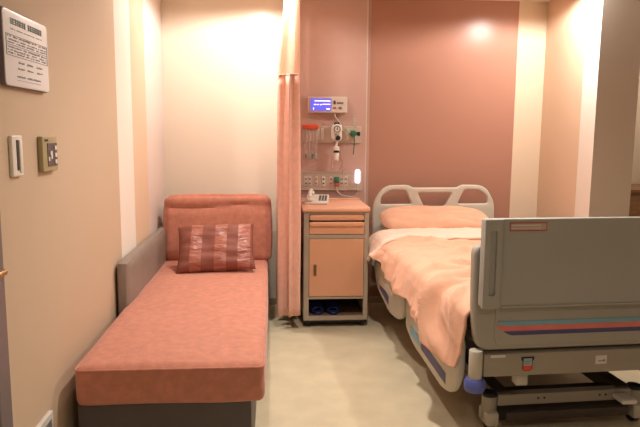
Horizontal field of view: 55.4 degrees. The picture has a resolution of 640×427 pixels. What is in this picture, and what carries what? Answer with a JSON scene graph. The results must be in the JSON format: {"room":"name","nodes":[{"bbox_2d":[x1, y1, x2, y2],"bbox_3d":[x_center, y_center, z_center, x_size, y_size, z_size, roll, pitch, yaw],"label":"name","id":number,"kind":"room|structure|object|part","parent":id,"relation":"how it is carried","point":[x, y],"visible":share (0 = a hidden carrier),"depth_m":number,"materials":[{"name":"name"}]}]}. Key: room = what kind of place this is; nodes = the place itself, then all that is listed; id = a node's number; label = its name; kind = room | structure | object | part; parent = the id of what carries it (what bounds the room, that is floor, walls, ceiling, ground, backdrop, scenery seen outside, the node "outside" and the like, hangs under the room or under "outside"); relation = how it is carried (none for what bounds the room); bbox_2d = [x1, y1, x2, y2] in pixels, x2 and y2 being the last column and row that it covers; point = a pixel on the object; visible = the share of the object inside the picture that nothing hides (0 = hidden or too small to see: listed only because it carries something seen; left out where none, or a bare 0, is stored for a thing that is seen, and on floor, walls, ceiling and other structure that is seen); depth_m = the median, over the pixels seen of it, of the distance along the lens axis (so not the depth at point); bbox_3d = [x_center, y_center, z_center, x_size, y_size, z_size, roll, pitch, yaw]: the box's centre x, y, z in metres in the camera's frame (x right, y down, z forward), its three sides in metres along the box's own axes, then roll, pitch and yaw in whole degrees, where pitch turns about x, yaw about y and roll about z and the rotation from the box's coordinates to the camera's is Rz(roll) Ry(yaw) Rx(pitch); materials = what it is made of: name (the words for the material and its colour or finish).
{"room":"hospital room","nodes":[
{"label":"hospital room","id":0,"kind":"room"},
{"bbox_2d":[0,0,165,426],"bbox_3d":[-1.021,-0.069,1.730,0.150,2.370,6.200,0,8,-5],"label":"wall","id":1,"kind":"structure","parent":0,"point":[66,231],"depth_m":2.53,"materials":[{"name":"paint"}]},
{"bbox_2d":[0,269,7,277],"bbox_3d":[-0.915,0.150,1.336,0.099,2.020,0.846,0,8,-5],"label":"door handle","id":2,"kind":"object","parent":1,"relation":"in","point":[3,272],"depth_m":1.74,"materials":[{"name":"gold metal"}]},
{"bbox_2d":[0,216,12,426],"bbox_3d":[-0.953,0.113,1.307,0.118,2.120,0.965,0,8,-5],"label":"trim","id":3,"kind":"structure","parent":1,"relation":"attached to","point":[6,416],"depth_m":1.80,"materials":[{"name":"grey paint"}]},
{"bbox_2d":[8,135,23,176],"bbox_3d":[-0.953,-0.181,1.918,0.016,0.128,0.080,0,8,-5],"label":"wall switch","id":4,"kind":"object","parent":1,"relation":"attached to","point":[14,141],"visible":1,"depth_m":1.90,"materials":[{"name":"white plastic"}]},
{"bbox_2d":[0,6,48,92],"bbox_3d":[-0.957,-0.520,1.980,0.020,0.232,0.364,0,8,-5],"label":"wall sign","id":5,"kind":"object","parent":1,"relation":"attached to","point":[23,41],"visible":1,"depth_m":1.94,"materials":[{"name":"white paper"}]},
{"bbox_2d":[5,28,47,84],"bbox_3d":[-0.948,-0.503,1.985,0.001,0.154,0.335,0,8,-5],"label":"print","id":6,"kind":"object","parent":5,"relation":"attached to","point":[26,54],"depth_m":1.96},
{"bbox_2d":[36,410,53,426],"bbox_3d":[-0.969,0.774,2.149,0.018,0.110,0.136,0,8,-5],"label":"wall socket","id":7,"kind":"object","parent":1,"relation":"attached to","point":[47,420],"visible":1,"depth_m":2.16,"materials":[{"name":"grey plastic"}]},
{"bbox_2d":[37,136,57,171],"bbox_3d":[-0.971,-0.214,2.183,0.023,0.124,0.144,0,8,-5],"label":"keypad","id":8,"kind":"object","parent":1,"relation":"attached to","point":[47,145],"visible":1,"depth_m":2.15,"materials":[{"name":"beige plastic"}]},
{"bbox_2d":[161,0,639,297],"bbox_3d":[0.911,-0.466,4.874,4.205,2.370,0.150,0,8,-5],"label":"wall","id":9,"kind":"structure","parent":0,"point":[455,87],"depth_m":4.70,"materials":[{"name":"paint"}]},
{"bbox_2d":[268,298,276,304],"bbox_3d":[-0.707,0.696,4.815,0.965,0.055,0.012,0,8,-5],"label":"baseboard","id":10,"kind":"structure","parent":9,"relation":"attached to","point":[271,301],"depth_m":4.83,"materials":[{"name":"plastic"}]},
{"bbox_2d":[308,96,346,125],"bbox_3d":[0.056,-0.746,4.634,0.296,0.276,0.055,0,8,-5],"label":"wall monitor","id":11,"kind":"object","parent":9,"relation":"attached to","point":[334,105],"visible":0.93,"depth_m":4.60,"materials":[{"name":"beige plastic"}]},
{"bbox_2d":[301,172,361,189],"bbox_3d":[0.084,-0.251,4.719,0.476,0.142,0.021,0,8,-5],"label":"outlet strip","id":12,"kind":"object","parent":9,"relation":"attached to","point":[314,180],"visible":0.9,"depth_m":4.71,"materials":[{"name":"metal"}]},
{"bbox_2d":[304,176,306,185],"bbox_3d":[-0.109,-0.249,4.696,0.026,0.072,0.004,0,8,-5],"label":"socket","id":13,"kind":"object","parent":12,"relation":"attached to","point":[305,177],"depth_m":4.69,"materials":[{"name":"grey plastic"}]},
{"bbox_2d":[308,176,310,185],"bbox_3d":[-0.080,-0.249,4.698,0.026,0.072,0.004,0,8,-5],"label":"socket","id":14,"kind":"object","parent":12,"relation":"attached to","point":[309,177],"depth_m":4.70,"materials":[{"name":"grey plastic"}]},
{"bbox_2d":[314,176,317,185],"bbox_3d":[-0.030,-0.250,4.702,0.026,0.072,0.004,0,8,-5],"label":"socket","id":15,"kind":"object","parent":12,"relation":"attached to","point":[315,177],"depth_m":4.70,"materials":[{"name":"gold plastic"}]},
{"bbox_2d":[322,176,324,185],"bbox_3d":[0.027,-0.250,4.707,0.026,0.072,0.004,0,8,-5],"label":"socket","id":16,"kind":"object","parent":12,"relation":"attached to","point":[323,177],"depth_m":4.70,"materials":[{"name":"white plastic"}]},
{"bbox_2d":[329,176,332,185],"bbox_3d":[0.085,-0.250,4.711,0.026,0.072,0.004,0,8,-5],"label":"socket","id":17,"kind":"object","parent":12,"relation":"attached to","point":[330,177],"depth_m":4.71,"materials":[{"name":"beige plastic"}]},
{"bbox_2d":[340,177,343,185],"bbox_3d":[0.170,-0.250,4.718,0.026,0.072,0.004,0,8,-5],"label":"socket","id":18,"kind":"object","parent":12,"relation":"attached to","point":[341,178],"depth_m":4.72,"materials":[{"name":"grey plastic"}]},
{"bbox_2d":[334,177,356,197],"bbox_3d":[0.198,-0.201,4.711,0.181,0.163,0.035,0,8,-5],"label":"plug","id":19,"kind":"object","parent":12,"relation":"attached to","point":[336,179],"visible":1,"depth_m":4.69,"materials":[{"name":"green plastic"}]},
{"bbox_2d":[355,169,359,194],"bbox_3d":[0.289,-0.241,4.710,0.044,0.200,0.040,0,8,-5],"label":"light","id":20,"kind":"object","parent":12,"relation":"attached to","point":[357,171],"visible":1,"depth_m":4.69,"materials":[{"name":"white plastic"}]},
{"bbox_2d":[302,126,360,142],"bbox_3d":[0.090,-0.605,4.672,0.452,0.128,0.022,0,8,-5],"label":"plate","id":21,"kind":"object","parent":9,"relation":"attached to","point":[323,134],"visible":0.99,"depth_m":4.67,"materials":[{"name":"beige plastic"}]},
{"bbox_2d":[302,124,318,166],"bbox_3d":[-0.072,-0.514,4.643,0.123,0.323,0.047,0,8,-5],"label":"bag","id":22,"kind":"object","parent":21,"relation":"hanging from","point":[304,126],"visible":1,"depth_m":4.63,"materials":[{"name":"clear plastic"}]},
{"bbox_2d":[317,128,319,139],"bbox_3d":[-0.014,-0.606,4.657,0.022,0.088,0.008,0,8,-5],"label":"outlet","id":23,"kind":"object","parent":21,"relation":"attached to","point":[318,130],"depth_m":4.65,"materials":[{"name":"beige plastic"}]},
{"bbox_2d":[321,128,323,139],"bbox_3d":[0.016,-0.606,4.659,0.022,0.088,0.008,0,8,-5],"label":"outlet","id":24,"kind":"object","parent":21,"relation":"attached to","point":[322,129],"depth_m":4.65,"materials":[{"name":"beige plastic"}]},
{"bbox_2d":[331,122,342,170],"bbox_3d":[0.130,-0.506,4.641,0.092,0.373,0.088,0,8,-5],"label":"suction regulator","id":25,"kind":"object","parent":21,"relation":"attached to","point":[336,129],"visible":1,"depth_m":4.62,"materials":[{"name":"white plastic"}]},
{"bbox_2d":[334,153,338,160],"bbox_3d":[0.125,-0.431,4.654,0.042,0.065,0.042,0,8,-5],"label":"jar","id":26,"kind":"object","parent":25,"relation":"on","point":[336,155],"depth_m":4.64,"materials":[{"name":"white plastic"}]},
{"bbox_2d":[297,0,367,304],"bbox_3d":[0.065,-0.452,4.716,0.564,2.370,0.030,0,8,-5],"label":"wall panel","id":27,"kind":"object","parent":9,"relation":"attached to","point":[333,33],"depth_m":4.62,"materials":[{"name":"laminate"}]},
{"bbox_2d":[342,117,359,191],"bbox_3d":[0.241,-0.449,4.671,0.132,0.596,0.060,0,8,-5],"label":"oxygen flowmeter","id":28,"kind":"object","parent":9,"relation":"attached to","point":[353,133],"visible":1,"depth_m":4.64,"materials":[{"name":"green plastic"}]},
{"bbox_2d":[364,0,368,202],"bbox_3d":[0.351,-0.453,4.738,0.010,2.370,0.032,0,8,-5],"label":"trim","id":29,"kind":"structure","parent":9,"relation":"attached to","point":[368,0],"depth_m":4.67,"materials":[{"name":"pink plastic"}]},
{"bbox_2d":[367,296,384,302],"bbox_3d":[1.048,0.692,4.955,1.393,0.055,0.012,0,8,-5],"label":"baseboard","id":30,"kind":"structure","parent":9,"relation":"attached to","point":[371,299],"depth_m":4.90,"materials":[{"name":"plastic"}]},
{"bbox_2d":[255,303,639,426],"bbox_3d":[1.094,1.153,2.036,4.500,0.100,6.350,0,8,-5],"label":"floor","id":31,"kind":"structure","parent":0,"point":[372,373],"depth_m":3.33,"materials":[{"name":"tile"}]},
{"bbox_2d":[74,194,271,426],"bbox_3d":[-0.676,0.436,3.493,0.810,0.922,2.349,0,8,-5],"label":"bed","id":32,"kind":"object","parent":31,"relation":"on","point":[189,349],"visible":0.83,"depth_m":2.65,"materials":[{"name":"pink fabric"}]},
{"bbox_3d":[-1.074,0.405,3.833,0.070,0.490,1.368,0,8,-5],"label":"armrest","id":33,"kind":"part","parent":32,"relation":"part of","materials":[{"name":"grey plastic"}]},
{"bbox_2d":[75,260,267,405],"bbox_3d":[-0.656,0.534,3.339,0.741,0.183,2.014,0,8,-5],"label":"seat cushion","id":34,"kind":"object","parent":32,"relation":"on","point":[199,338],"depth_m":2.55,"materials":[{"name":"fabric"}]},
{"bbox_2d":[176,224,255,273],"bbox_3d":[-0.676,0.221,3.967,0.519,0.280,0.284,0,8,-5],"label":"throw pillow","id":35,"kind":"object","parent":32,"relation":"on","point":[223,247],"visible":1,"depth_m":3.90,"materials":[{"name":"pink fabric"}]},
{"bbox_2d":[163,194,271,260],"bbox_3d":[-0.729,0.113,4.379,0.773,0.513,0.282,0,8,-5],"label":"cushion","id":36,"kind":"object","parent":32,"relation":"on","point":[180,210],"depth_m":4.29,"materials":[{"name":"fabric"}]},
{"bbox_2d":[300,198,369,325],"bbox_3d":[0.091,0.342,4.459,0.470,0.862,0.510,0,8,-5],"label":"bedside cabinet","id":37,"kind":"object","parent":31,"relation":"on","point":[334,235],"visible":0.96,"depth_m":4.22,"materials":[{"name":"orange wood"}]},
{"bbox_2d":[301,188,328,204],"bbox_3d":[-0.047,-0.125,4.379,0.217,0.100,0.204,1,7,3],"label":"telephone","id":38,"kind":"object","parent":37,"relation":"on","point":[311,198],"visible":0.91,"depth_m":4.32,"materials":[{"name":"white plastic"}]},
{"bbox_2d":[309,300,323,314],"bbox_3d":[-0.029,0.664,4.398,0.106,0.076,0.236,-1,8,-8],"label":"slipper","id":39,"kind":"object","parent":37,"relation":"in","point":[315,306],"visible":0.96,"depth_m":4.34,"materials":[{"name":"blue rubber"}]},
{"bbox_2d":[325,300,339,314],"bbox_3d":[0.090,0.664,4.407,0.106,0.076,0.236,0,7,-2],"label":"slipper","id":40,"kind":"object","parent":37,"relation":"in","point":[332,307],"visible":1,"depth_m":4.35,"materials":[{"name":"blue rubber"}]},
{"bbox_2d":[309,299,361,315],"bbox_3d":[0.089,0.628,4.507,0.414,0.154,0.446,0,8,-5],"label":"shelf","id":41,"kind":"object","parent":37,"relation":"attached to","point":[348,307],"depth_m":4.49,"materials":[{"name":"beige wood"}]},
{"bbox_3d":[0.115,0.101,4.198,0.378,0.081,0.017,0,8,-5],"label":"drawer","id":42,"kind":"part","parent":37,"relation":"part of","materials":[{"name":"pink laminate"}]},
{"bbox_3d":[0.113,0.376,4.234,0.378,0.404,0.017,0,8,-5],"label":"cabinet door","id":43,"kind":"part","parent":37,"relation":"part of","materials":[{"name":"pink laminate"}]},
{"bbox_2d":[371,185,639,426],"bbox_3d":[1.023,0.376,3.679,1.108,1.012,2.232,-1,8,-8],"label":"hospital bed","id":44,"kind":"object","parent":31,"relation":"on","point":[549,295],"visible":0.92,"depth_m":2.60,"materials":[{"name":"plastic"}]},
{"bbox_3d":[0.451,0.500,3.946,0.036,0.252,0.790,-1,8,-8],"label":"rail","id":45,"kind":"part","parent":44,"relation":"part of","materials":[{"name":"plastic"}]},
{"bbox_3d":[0.880,0.093,4.738,0.970,0.636,0.040,-1,8,-8],"label":"headboard","id":46,"kind":"part","parent":44,"relation":"part of","materials":[{"name":"plastic"}]},
{"bbox_3d":[0.566,0.643,3.094,0.036,0.311,0.850,-1,8,-8],"label":"rail","id":47,"kind":"part","parent":44,"relation":"part of","materials":[{"name":"plastic"}]},
{"bbox_3d":[0.664,0.643,2.604,0.058,0.127,0.058,-1,8,-8],"label":"roller post","id":48,"kind":"part","parent":44,"relation":"part of","materials":[{"name":"plastic"}]},
{"bbox_3d":[0.779,0.890,2.815,0.067,0.115,0.068,-1,8,-8],"label":"caster post","id":49,"kind":"part","parent":44,"relation":"part of","materials":[{"name":"paint"}]},
{"bbox_2d":[512,224,540,228],"bbox_3d":[0.843,0.054,2.488,0.128,0.017,0.001,0,8,-7],"label":"label","id":50,"kind":"object","parent":44,"relation":"on","point":[535,224],"depth_m":2.49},
{"bbox_3d":[0.891,0.663,2.620,0.038,0.021,0.001,-1,8,-7],"label":"sticker panel","id":51,"kind":"part","parent":44,"relation":"part of","materials":[{"name":"red plastic"}]},
{"bbox_3d":[0.891,0.637,2.616,0.038,0.032,0.001,-1,8,-7],"label":"sticker panel","id":52,"kind":"part","parent":44,"relation":"part of","materials":[{"name":"white plastic"}]},
{"bbox_3d":[1.159,0.350,2.652,1.054,0.460,0.050,-1,8,-8],"label":"footboard","id":53,"kind":"part","parent":44,"relation":"part of","materials":[{"name":"plastic"}]},
{"bbox_3d":[1.127,0.847,2.929,0.530,0.015,0.095,-1,8,-8],"label":"plate","id":54,"kind":"part","parent":44,"relation":"part of","materials":[{"name":"metal"}]},
{"bbox_3d":[1.157,0.641,2.690,0.940,0.103,0.070,-1,8,-8],"label":"foot rail","id":55,"kind":"part","parent":44,"relation":"part of","materials":[{"name":"paint"}]},
{"bbox_3d":[1.493,0.883,2.909,0.067,0.115,0.068,-1,8,-8],"label":"caster post","id":56,"kind":"part","parent":44,"relation":"part of","materials":[{"name":"paint"}]},
{"bbox_3d":[1.019,0.336,3.710,0.888,0.141,2.048,-1,8,-8],"label":"mattress","id":57,"kind":"object","parent":44,"relation":"on","visible":0},
{"bbox_2d":[366,227,480,366],"bbox_3d":[0.991,0.367,3.609,1.258,0.396,1.871,-1,8,-8],"label":"blanket","id":58,"kind":"object","parent":57,"relation":"on","point":[430,268],"visible":0.56,"depth_m":3.22,"materials":[{"name":"pink fabric"}]},
{"bbox_2d":[379,205,487,228],"bbox_3d":[0.850,0.049,4.508,0.821,0.212,0.332,-1,8,-8],"label":"bed pillow","id":59,"kind":"object","parent":57,"relation":"on","point":[410,216],"visible":0.69,"depth_m":4.42,"materials":[{"name":"pink fabric"}]},
{"bbox_2d":[629,184,639,216],"bbox_3d":[2.482,0.275,4.718,0.810,0.965,0.570,0,8,-5],"label":"base cabinet","id":60,"kind":"object","parent":31,"relation":"on","point":[634,210],"visible":0.02,"depth_m":4.40,"materials":[{"name":"brown wood"}]},
{"bbox_3d":[2.303,0.301,4.454,0.380,0.860,0.020,0,8,-5],"label":"cabinet door","id":61,"kind":"part","parent":60,"relation":"part of","materials":[{"name":"brown wood"}]},
{"bbox_2d":[489,0,550,1],"bbox_3d":[1.114,-1.296,1.715,4.500,0.100,6.350,0,8,-5],"label":"ceiling","id":62,"kind":"structure","parent":0,"point":[489,0],"depth_m":4.67,"materials":[{"name":"paint"}]},
{"bbox_3d":[-0.038,-1.264,1.920,0.030,0.035,5.330,0,8,-5],"label":"trim","id":63,"kind":"structure","parent":62,"relation":"attached to","visible":0},
{"bbox_2d":[276,0,300,316],"bbox_3d":[-0.225,-0.424,4.277,0.165,2.237,0.548,0,8,-5],"label":"privacy curtain","id":64,"kind":"object","parent":63,"relation":"hanging from","point":[288,201],"visible":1,"depth_m":4.07,"materials":[{"name":"pink fabric"}]},
{"bbox_2d":[536,0,639,217],"bbox_3d":[1.925,-0.406,4.477,0.283,2.370,0.810,0,8,-5],"label":"wall","id":65,"kind":"structure","parent":0,"point":[592,65],"depth_m":4.13,"materials":[{"name":"paint"}]}
]}

